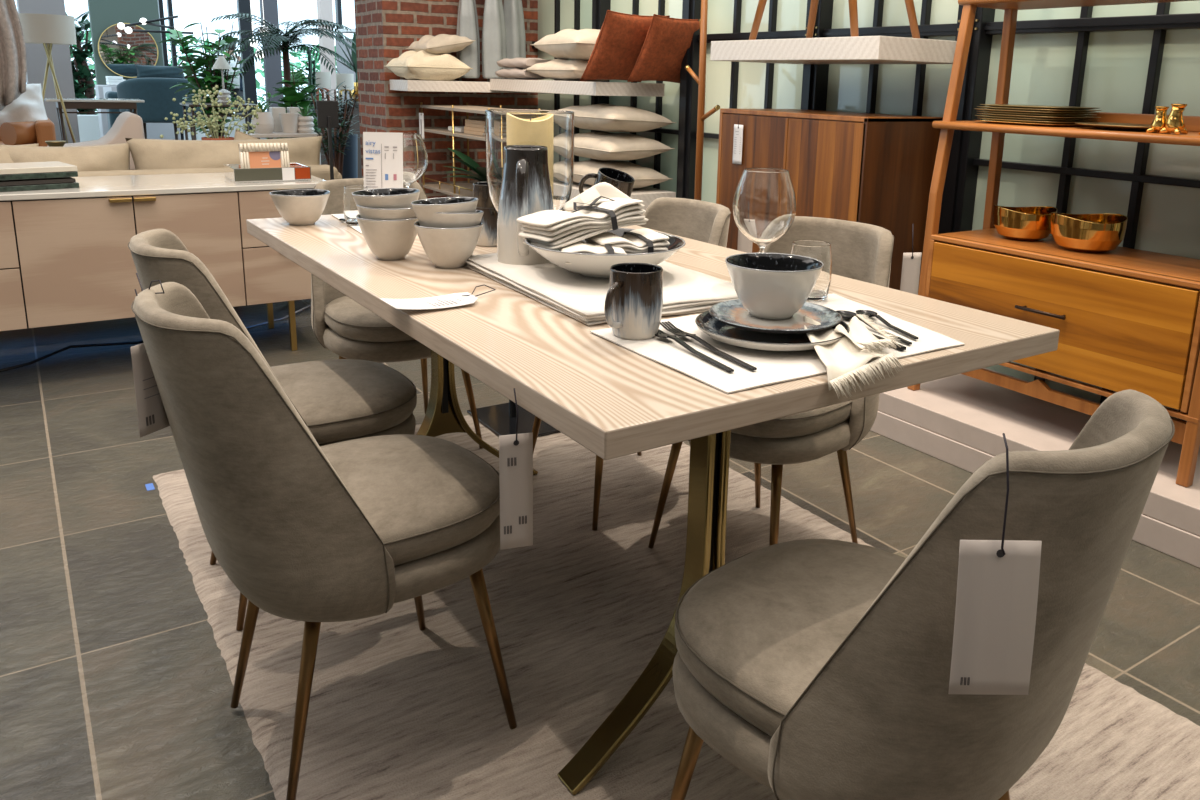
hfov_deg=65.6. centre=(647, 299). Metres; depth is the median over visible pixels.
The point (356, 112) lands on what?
console table
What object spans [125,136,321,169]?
cushion
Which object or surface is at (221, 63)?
table lamp
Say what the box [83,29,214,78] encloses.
tree
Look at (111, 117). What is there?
chair
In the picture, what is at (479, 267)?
placemat
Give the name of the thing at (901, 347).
knife
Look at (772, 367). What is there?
placemat
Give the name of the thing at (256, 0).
pendant light
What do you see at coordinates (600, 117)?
throw pillow
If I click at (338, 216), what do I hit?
placemat
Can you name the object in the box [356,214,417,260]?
soup bowl
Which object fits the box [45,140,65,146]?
bowl
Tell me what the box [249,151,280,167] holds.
print
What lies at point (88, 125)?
window sill
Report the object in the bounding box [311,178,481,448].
dining chair
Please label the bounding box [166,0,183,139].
trim
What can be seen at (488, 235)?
mug
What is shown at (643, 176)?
throw pillow
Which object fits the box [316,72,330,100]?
table lamp
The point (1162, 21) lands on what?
window frame
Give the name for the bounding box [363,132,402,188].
sign card
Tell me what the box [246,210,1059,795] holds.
dining table
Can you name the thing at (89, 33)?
tree
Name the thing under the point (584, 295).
placemat
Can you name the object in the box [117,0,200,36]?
chandelier
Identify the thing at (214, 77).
potted tree
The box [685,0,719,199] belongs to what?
coat stand
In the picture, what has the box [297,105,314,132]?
planter
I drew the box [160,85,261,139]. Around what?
potted plant
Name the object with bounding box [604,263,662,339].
mug
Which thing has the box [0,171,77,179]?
marble board
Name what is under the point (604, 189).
napkin
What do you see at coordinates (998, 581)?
price tag
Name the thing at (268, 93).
potted tree
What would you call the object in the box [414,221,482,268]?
soup bowl
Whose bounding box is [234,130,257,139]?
throw pillow
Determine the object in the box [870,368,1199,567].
display platform
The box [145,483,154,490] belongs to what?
scrap
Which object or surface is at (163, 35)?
trim
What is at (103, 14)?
wall
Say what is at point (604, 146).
throw pillow
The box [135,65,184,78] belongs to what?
lumbar pillow
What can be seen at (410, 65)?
pillow
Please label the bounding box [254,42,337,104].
tree
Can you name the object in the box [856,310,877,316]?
bowl
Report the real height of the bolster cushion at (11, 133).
0.170 m
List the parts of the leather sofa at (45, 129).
arm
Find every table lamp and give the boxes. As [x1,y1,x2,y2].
[212,56,231,103]
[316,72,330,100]
[336,73,353,101]
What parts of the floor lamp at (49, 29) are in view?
leg, lamp shade, leg, leg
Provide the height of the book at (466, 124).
0.020 m
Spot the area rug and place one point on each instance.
(398, 710)
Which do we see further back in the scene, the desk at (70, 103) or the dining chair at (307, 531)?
the desk at (70, 103)
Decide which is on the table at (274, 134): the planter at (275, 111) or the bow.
the planter at (275, 111)
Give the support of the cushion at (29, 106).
on the leather sofa at (45, 129)
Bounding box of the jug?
[497,145,553,264]
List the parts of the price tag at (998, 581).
cord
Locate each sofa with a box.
[0,117,55,146]
[0,136,341,179]
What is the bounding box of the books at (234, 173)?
[224,163,310,182]
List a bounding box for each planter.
[251,102,274,133]
[269,107,285,131]
[279,113,298,132]
[287,107,302,115]
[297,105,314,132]
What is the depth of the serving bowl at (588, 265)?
1.72 m
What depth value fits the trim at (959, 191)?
3.65 m
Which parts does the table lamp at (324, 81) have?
lamp shade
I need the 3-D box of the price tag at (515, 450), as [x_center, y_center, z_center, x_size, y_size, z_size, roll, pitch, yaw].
[-0.180,0.232,1.272,0.046,0.230,0.014,-3,14,-19]
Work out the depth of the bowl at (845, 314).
1.61 m
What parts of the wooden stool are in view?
leg, leg, leg, leg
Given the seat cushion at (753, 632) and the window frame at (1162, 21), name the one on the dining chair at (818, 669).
the seat cushion at (753, 632)
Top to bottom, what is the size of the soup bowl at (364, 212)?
0.095 m
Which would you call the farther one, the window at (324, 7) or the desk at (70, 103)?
the window at (324, 7)
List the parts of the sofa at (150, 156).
frame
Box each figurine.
[1146,106,1171,133]
[1159,104,1187,134]
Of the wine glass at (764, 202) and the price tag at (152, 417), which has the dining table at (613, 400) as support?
the wine glass at (764, 202)
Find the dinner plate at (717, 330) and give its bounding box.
[695,311,849,350]
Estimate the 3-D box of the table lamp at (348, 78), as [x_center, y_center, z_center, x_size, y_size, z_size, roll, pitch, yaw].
[-3.135,-2.201,9.652,0.176,0.290,0.176,-7,16,-34]
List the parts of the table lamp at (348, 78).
lamp shade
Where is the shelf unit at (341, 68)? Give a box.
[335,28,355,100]
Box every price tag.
[130,289,169,437]
[379,285,495,309]
[419,113,423,138]
[499,388,532,549]
[732,120,742,163]
[737,229,752,252]
[900,229,921,294]
[948,433,1041,694]
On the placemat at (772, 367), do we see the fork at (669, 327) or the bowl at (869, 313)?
the fork at (669, 327)
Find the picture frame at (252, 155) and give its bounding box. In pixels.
[238,143,289,168]
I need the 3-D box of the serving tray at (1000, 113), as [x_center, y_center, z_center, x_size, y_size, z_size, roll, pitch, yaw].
[1.249,-0.597,2.987,0.280,0.008,0.313,-7,16,-33]
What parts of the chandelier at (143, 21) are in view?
globe, globe, globe, globe, globe, globe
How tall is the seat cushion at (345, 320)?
0.083 m
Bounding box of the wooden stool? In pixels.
[749,0,919,39]
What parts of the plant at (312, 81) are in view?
stem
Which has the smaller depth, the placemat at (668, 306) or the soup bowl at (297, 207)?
the placemat at (668, 306)
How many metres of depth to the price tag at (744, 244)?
2.66 m
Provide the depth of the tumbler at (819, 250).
1.72 m
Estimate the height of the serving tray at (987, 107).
0.008 m
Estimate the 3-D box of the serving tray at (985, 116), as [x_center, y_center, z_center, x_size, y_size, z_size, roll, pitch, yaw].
[1.252,-0.584,2.993,0.289,0.008,0.323,-7,16,-32]
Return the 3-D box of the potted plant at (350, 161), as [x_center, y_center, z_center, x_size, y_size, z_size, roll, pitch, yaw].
[-2.321,-1.058,7.037,0.422,1.110,0.367,9,15,28]
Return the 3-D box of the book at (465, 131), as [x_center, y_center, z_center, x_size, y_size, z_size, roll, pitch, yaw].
[-0.938,-0.980,5.450,0.180,0.020,0.262,-7,16,-34]
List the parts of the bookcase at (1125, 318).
leg, leg, handle, drawer, shelf, shelf, shelf rail, leg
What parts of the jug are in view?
handle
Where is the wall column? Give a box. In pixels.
[16,0,79,142]
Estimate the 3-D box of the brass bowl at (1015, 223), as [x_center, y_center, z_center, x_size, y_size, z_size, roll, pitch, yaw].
[1.262,-0.258,3.102,0.197,0.107,0.197,-7,16,-34]
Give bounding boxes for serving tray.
[974,108,1098,114]
[975,115,1098,121]
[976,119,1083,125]
[977,106,1101,111]
[977,113,1100,118]
[978,111,1094,116]
[980,104,1097,109]
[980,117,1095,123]
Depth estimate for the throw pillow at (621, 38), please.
4.73 m
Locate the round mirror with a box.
[98,23,158,77]
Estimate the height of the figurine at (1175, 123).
0.081 m
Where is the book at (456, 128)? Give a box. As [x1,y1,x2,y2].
[448,126,463,131]
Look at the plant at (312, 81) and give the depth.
8.25 m
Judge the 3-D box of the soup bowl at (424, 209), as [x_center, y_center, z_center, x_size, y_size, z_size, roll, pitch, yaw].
[-0.428,-0.167,1.968,0.140,0.096,0.140,-5,15,-27]
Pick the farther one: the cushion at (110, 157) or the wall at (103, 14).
the wall at (103, 14)
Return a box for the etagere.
[420,102,540,196]
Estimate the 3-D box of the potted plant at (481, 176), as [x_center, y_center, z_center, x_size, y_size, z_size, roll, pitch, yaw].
[-0.935,-0.721,5.362,0.501,0.270,0.590,1,13,-2]
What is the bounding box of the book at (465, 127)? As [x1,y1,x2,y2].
[464,126,484,131]
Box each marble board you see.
[0,161,76,174]
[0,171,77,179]
[0,177,75,185]
[0,182,78,191]
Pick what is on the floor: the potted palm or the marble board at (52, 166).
the potted palm
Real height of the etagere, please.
1.030 m
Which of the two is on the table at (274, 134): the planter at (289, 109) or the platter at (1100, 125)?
the planter at (289, 109)
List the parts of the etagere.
guard rail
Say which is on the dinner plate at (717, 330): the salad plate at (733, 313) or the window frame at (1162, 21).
the salad plate at (733, 313)
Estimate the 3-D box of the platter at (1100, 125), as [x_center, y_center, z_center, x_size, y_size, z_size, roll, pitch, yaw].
[1.420,-0.509,2.740,0.260,0.016,0.280,-7,16,-34]
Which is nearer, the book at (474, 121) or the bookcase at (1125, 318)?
the bookcase at (1125, 318)
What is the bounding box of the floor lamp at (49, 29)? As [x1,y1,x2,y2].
[18,13,76,142]
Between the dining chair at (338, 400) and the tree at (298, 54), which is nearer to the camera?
the dining chair at (338, 400)
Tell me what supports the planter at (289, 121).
on the table at (274, 134)
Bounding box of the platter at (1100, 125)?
[1075,122,1150,130]
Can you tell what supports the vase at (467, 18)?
on the wall shelf at (495, 85)
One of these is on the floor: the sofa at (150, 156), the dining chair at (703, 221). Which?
the sofa at (150, 156)
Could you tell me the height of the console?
0.980 m
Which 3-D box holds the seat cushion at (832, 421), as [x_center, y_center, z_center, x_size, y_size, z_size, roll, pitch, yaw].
[0.285,0.224,2.305,0.450,0.083,0.442,-11,18,-43]
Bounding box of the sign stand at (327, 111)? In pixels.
[316,100,338,179]
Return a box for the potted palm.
[211,13,355,106]
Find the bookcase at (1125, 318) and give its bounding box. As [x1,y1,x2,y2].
[907,0,1199,486]
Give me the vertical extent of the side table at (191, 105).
0.905 m
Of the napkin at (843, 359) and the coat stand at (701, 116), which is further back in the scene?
the coat stand at (701, 116)
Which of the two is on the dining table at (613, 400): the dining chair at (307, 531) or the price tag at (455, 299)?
the price tag at (455, 299)
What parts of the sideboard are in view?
drawer, drawer, door, handle, handle, door, drawer, leg, drawer, leg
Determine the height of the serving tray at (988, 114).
0.008 m
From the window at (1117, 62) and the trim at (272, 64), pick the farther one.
the trim at (272, 64)
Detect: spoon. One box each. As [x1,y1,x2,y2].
[836,310,911,344]
[856,310,917,338]
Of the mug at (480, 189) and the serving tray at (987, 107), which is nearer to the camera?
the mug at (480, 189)
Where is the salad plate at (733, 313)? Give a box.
[709,299,841,333]
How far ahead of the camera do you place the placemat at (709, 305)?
1.62 m
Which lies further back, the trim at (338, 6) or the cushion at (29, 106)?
the trim at (338, 6)
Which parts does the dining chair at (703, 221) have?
leg, leg, backrest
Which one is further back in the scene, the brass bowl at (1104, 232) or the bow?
the brass bowl at (1104, 232)
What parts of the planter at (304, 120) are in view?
pot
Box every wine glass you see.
[403,133,427,187]
[733,168,795,252]
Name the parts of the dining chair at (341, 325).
backrest, seat, leg, leg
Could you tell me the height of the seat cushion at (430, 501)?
0.083 m
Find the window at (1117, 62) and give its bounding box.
[538,0,1199,418]
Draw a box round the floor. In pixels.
[0,299,1199,799]
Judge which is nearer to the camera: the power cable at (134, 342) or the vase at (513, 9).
the power cable at (134, 342)
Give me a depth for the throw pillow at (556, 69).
5.24 m
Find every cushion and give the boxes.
[0,83,47,125]
[0,121,36,144]
[0,143,38,162]
[0,143,129,170]
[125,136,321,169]
[271,359,416,443]
[320,434,499,565]
[324,296,414,341]
[675,539,905,736]
[731,401,850,437]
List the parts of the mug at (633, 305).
handle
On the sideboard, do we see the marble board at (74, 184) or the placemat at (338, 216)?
the marble board at (74, 184)
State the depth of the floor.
2.24 m
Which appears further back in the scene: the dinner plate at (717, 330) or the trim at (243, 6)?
the trim at (243, 6)
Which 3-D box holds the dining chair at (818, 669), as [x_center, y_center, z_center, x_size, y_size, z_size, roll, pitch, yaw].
[0.319,0.498,1.251,0.576,0.840,0.495,11,16,36]
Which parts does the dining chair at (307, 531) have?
leg, backrest, leg, leg, seat, leg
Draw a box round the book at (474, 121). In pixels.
[465,119,484,124]
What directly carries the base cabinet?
on the display platform
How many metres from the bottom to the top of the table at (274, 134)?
0.745 m
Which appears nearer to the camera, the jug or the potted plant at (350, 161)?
the jug
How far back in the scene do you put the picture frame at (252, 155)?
4.00 m
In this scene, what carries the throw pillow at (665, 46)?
on the wall shelf at (495, 85)
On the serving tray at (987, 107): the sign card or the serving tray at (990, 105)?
the serving tray at (990, 105)
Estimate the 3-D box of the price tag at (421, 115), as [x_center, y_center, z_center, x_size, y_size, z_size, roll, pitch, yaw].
[-1.427,-1.117,5.871,0.035,0.205,0.004,6,14,20]
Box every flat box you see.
[106,76,122,78]
[106,79,124,81]
[106,82,120,84]
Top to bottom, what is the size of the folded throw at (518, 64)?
0.129 m
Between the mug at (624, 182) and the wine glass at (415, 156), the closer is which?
the mug at (624, 182)
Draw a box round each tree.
[66,11,97,114]
[69,28,97,114]
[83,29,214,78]
[159,22,250,136]
[246,91,280,138]
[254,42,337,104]
[265,67,322,137]
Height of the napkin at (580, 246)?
0.032 m
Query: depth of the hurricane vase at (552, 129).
2.01 m
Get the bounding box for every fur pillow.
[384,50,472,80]
[406,34,475,54]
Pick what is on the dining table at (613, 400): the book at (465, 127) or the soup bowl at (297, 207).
the soup bowl at (297, 207)
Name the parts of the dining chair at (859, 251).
leg, leg, seat, leg, backrest, leg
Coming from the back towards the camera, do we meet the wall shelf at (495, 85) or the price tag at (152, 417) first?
the wall shelf at (495, 85)
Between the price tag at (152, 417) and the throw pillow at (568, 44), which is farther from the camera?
the throw pillow at (568, 44)
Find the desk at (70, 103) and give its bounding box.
[44,98,144,143]
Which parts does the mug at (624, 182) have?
handle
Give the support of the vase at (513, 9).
on the wall shelf at (495, 85)
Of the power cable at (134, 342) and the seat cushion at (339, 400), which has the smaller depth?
the seat cushion at (339, 400)
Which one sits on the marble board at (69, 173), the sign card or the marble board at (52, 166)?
the marble board at (52, 166)
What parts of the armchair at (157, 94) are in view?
leg, leg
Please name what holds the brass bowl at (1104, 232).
on the bookcase at (1125, 318)
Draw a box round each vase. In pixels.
[456,0,479,77]
[482,0,506,78]
[485,109,573,213]
[503,0,525,78]
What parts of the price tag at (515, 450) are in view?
cord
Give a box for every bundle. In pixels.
[516,188,647,249]
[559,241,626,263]
[585,228,669,253]
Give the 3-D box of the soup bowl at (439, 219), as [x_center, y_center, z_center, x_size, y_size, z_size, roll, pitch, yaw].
[-0.419,-0.146,1.978,0.142,0.100,0.141,0,13,-5]
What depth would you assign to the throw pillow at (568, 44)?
5.11 m
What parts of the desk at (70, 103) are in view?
leg, leg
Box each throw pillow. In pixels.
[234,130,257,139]
[523,59,606,81]
[531,29,599,60]
[559,104,675,131]
[573,159,672,188]
[574,132,674,160]
[580,10,669,81]
[627,14,699,82]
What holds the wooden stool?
on the wall shelf at (858, 49)
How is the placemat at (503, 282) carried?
on the dining table at (613, 400)
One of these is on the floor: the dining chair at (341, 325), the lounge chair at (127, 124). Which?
the lounge chair at (127, 124)
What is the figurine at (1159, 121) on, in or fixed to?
on the bookcase at (1125, 318)
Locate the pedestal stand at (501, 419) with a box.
[467,399,559,436]
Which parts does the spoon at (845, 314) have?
handle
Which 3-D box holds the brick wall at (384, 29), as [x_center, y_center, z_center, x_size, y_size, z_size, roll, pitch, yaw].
[-1.312,-1.954,6.284,1.165,3.250,0.550,-7,16,-34]
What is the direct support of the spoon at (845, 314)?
on the placemat at (772, 367)
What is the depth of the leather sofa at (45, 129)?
6.78 m
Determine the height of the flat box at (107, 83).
0.033 m
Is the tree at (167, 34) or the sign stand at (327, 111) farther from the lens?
the tree at (167, 34)
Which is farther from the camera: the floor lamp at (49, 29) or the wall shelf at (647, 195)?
the floor lamp at (49, 29)
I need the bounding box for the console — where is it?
[95,85,180,139]
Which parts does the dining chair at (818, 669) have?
leg, seat, leg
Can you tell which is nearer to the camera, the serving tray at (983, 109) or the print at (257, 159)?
the serving tray at (983, 109)
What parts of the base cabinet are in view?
door, door, panel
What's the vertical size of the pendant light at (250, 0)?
1.748 m
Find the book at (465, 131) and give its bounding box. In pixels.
[464,130,484,135]
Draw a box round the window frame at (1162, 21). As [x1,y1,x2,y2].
[531,0,1199,403]
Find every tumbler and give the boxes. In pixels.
[343,186,367,225]
[790,240,831,301]
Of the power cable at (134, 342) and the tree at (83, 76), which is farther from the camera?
the tree at (83, 76)
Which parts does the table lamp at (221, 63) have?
lamp shade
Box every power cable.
[0,340,143,371]
[246,305,310,328]
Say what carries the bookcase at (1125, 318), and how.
on the display platform
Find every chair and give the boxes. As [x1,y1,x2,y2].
[47,112,144,169]
[105,91,119,129]
[128,229,416,630]
[131,282,516,799]
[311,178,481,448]
[532,197,730,530]
[648,216,893,548]
[670,389,1174,799]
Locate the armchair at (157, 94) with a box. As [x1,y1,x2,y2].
[116,78,204,139]
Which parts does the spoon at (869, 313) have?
handle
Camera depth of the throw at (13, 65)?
6.32 m
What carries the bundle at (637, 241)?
in the serving bowl at (588, 265)
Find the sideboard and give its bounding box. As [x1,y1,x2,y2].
[0,172,325,350]
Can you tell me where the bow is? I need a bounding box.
[136,273,163,293]
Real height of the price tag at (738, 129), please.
0.207 m
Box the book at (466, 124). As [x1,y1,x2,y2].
[465,123,484,128]
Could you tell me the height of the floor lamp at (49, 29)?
1.582 m
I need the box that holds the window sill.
[77,115,265,141]
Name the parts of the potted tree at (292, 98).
stem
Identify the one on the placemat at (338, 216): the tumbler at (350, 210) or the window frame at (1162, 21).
the tumbler at (350, 210)
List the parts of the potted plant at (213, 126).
pot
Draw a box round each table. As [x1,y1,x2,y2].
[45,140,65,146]
[180,103,259,139]
[241,131,322,164]
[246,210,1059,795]
[320,101,361,177]
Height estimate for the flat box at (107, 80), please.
0.033 m
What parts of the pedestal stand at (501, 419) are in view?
post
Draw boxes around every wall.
[87,0,162,84]
[354,0,537,198]
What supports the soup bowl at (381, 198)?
on the soup bowl at (364, 212)
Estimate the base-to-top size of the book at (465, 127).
0.020 m
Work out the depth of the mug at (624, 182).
2.19 m
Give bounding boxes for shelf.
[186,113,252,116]
[390,79,664,96]
[570,181,675,214]
[710,36,956,63]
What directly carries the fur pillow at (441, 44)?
on the pillow at (410, 65)
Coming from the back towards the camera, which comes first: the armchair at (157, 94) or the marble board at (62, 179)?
the armchair at (157, 94)
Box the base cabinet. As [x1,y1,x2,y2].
[716,108,942,289]
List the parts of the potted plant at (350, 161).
stem, pot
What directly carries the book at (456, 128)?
on the etagere
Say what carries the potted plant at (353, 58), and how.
on the console table at (356, 112)
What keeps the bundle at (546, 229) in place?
on the serving bowl at (588, 265)
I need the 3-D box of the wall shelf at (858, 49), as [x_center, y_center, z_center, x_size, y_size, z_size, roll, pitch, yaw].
[0.739,-0.994,3.727,0.490,0.080,0.945,-7,16,-34]
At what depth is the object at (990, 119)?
2.89 m
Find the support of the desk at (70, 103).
on the floor
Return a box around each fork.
[655,329,733,371]
[660,321,756,370]
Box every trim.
[158,0,168,65]
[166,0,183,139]
[237,0,257,129]
[259,0,283,138]
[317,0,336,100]
[335,0,342,38]
[590,0,1187,421]
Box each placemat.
[331,214,361,233]
[464,263,709,325]
[465,260,719,319]
[468,253,737,315]
[491,270,738,317]
[511,284,716,321]
[590,293,964,393]
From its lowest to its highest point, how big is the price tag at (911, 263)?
0.220 m
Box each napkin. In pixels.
[563,182,631,210]
[804,314,903,397]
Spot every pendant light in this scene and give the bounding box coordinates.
[250,0,257,46]
[255,0,263,58]
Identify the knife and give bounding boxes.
[873,334,905,349]
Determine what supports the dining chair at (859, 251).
on the area rug
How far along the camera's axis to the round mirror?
11.88 m
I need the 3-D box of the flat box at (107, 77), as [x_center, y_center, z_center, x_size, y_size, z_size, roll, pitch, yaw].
[-6.603,-2.750,11.508,0.160,0.033,0.300,-7,16,-34]
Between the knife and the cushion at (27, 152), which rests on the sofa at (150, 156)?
the cushion at (27, 152)
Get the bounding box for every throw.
[0,0,26,110]
[495,58,550,79]
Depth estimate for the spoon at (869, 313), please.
1.56 m
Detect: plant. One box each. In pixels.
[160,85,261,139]
[303,48,322,144]
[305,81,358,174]
[309,85,358,178]
[334,32,358,101]
[443,148,486,181]
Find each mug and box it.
[473,182,493,207]
[476,207,497,246]
[579,167,634,196]
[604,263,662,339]
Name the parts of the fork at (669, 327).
handle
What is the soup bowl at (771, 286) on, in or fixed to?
on the salad plate at (733, 313)
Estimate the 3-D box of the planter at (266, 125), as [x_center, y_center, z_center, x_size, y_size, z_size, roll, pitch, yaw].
[-2.869,-1.362,6.931,0.170,0.234,0.170,-7,16,-34]
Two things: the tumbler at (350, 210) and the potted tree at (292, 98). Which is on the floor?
the potted tree at (292, 98)
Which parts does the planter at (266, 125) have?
pot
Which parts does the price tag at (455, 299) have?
cord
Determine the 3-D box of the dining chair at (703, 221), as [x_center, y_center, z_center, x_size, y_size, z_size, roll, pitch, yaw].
[-0.051,0.148,2.701,0.576,0.840,0.495,-11,18,-44]
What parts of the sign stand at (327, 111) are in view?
panel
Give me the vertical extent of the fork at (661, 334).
0.010 m
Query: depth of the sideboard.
3.60 m
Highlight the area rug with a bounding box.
[153,415,1199,799]
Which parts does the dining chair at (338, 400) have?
leg, backrest, leg, seat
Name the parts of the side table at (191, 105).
leg, leg, leg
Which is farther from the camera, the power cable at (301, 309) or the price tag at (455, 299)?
the power cable at (301, 309)
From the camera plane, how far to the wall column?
8.21 m
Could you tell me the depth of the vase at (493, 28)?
5.90 m
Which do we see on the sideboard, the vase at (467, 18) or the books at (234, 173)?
the books at (234, 173)
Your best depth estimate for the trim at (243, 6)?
13.29 m
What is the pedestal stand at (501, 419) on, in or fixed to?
on the area rug
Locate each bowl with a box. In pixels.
[269,189,329,225]
[352,188,419,208]
[356,205,416,219]
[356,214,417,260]
[411,197,477,222]
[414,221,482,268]
[419,210,483,227]
[525,228,685,277]
[725,253,823,319]
[836,310,855,318]
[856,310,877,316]
[993,205,1056,240]
[1050,212,1127,252]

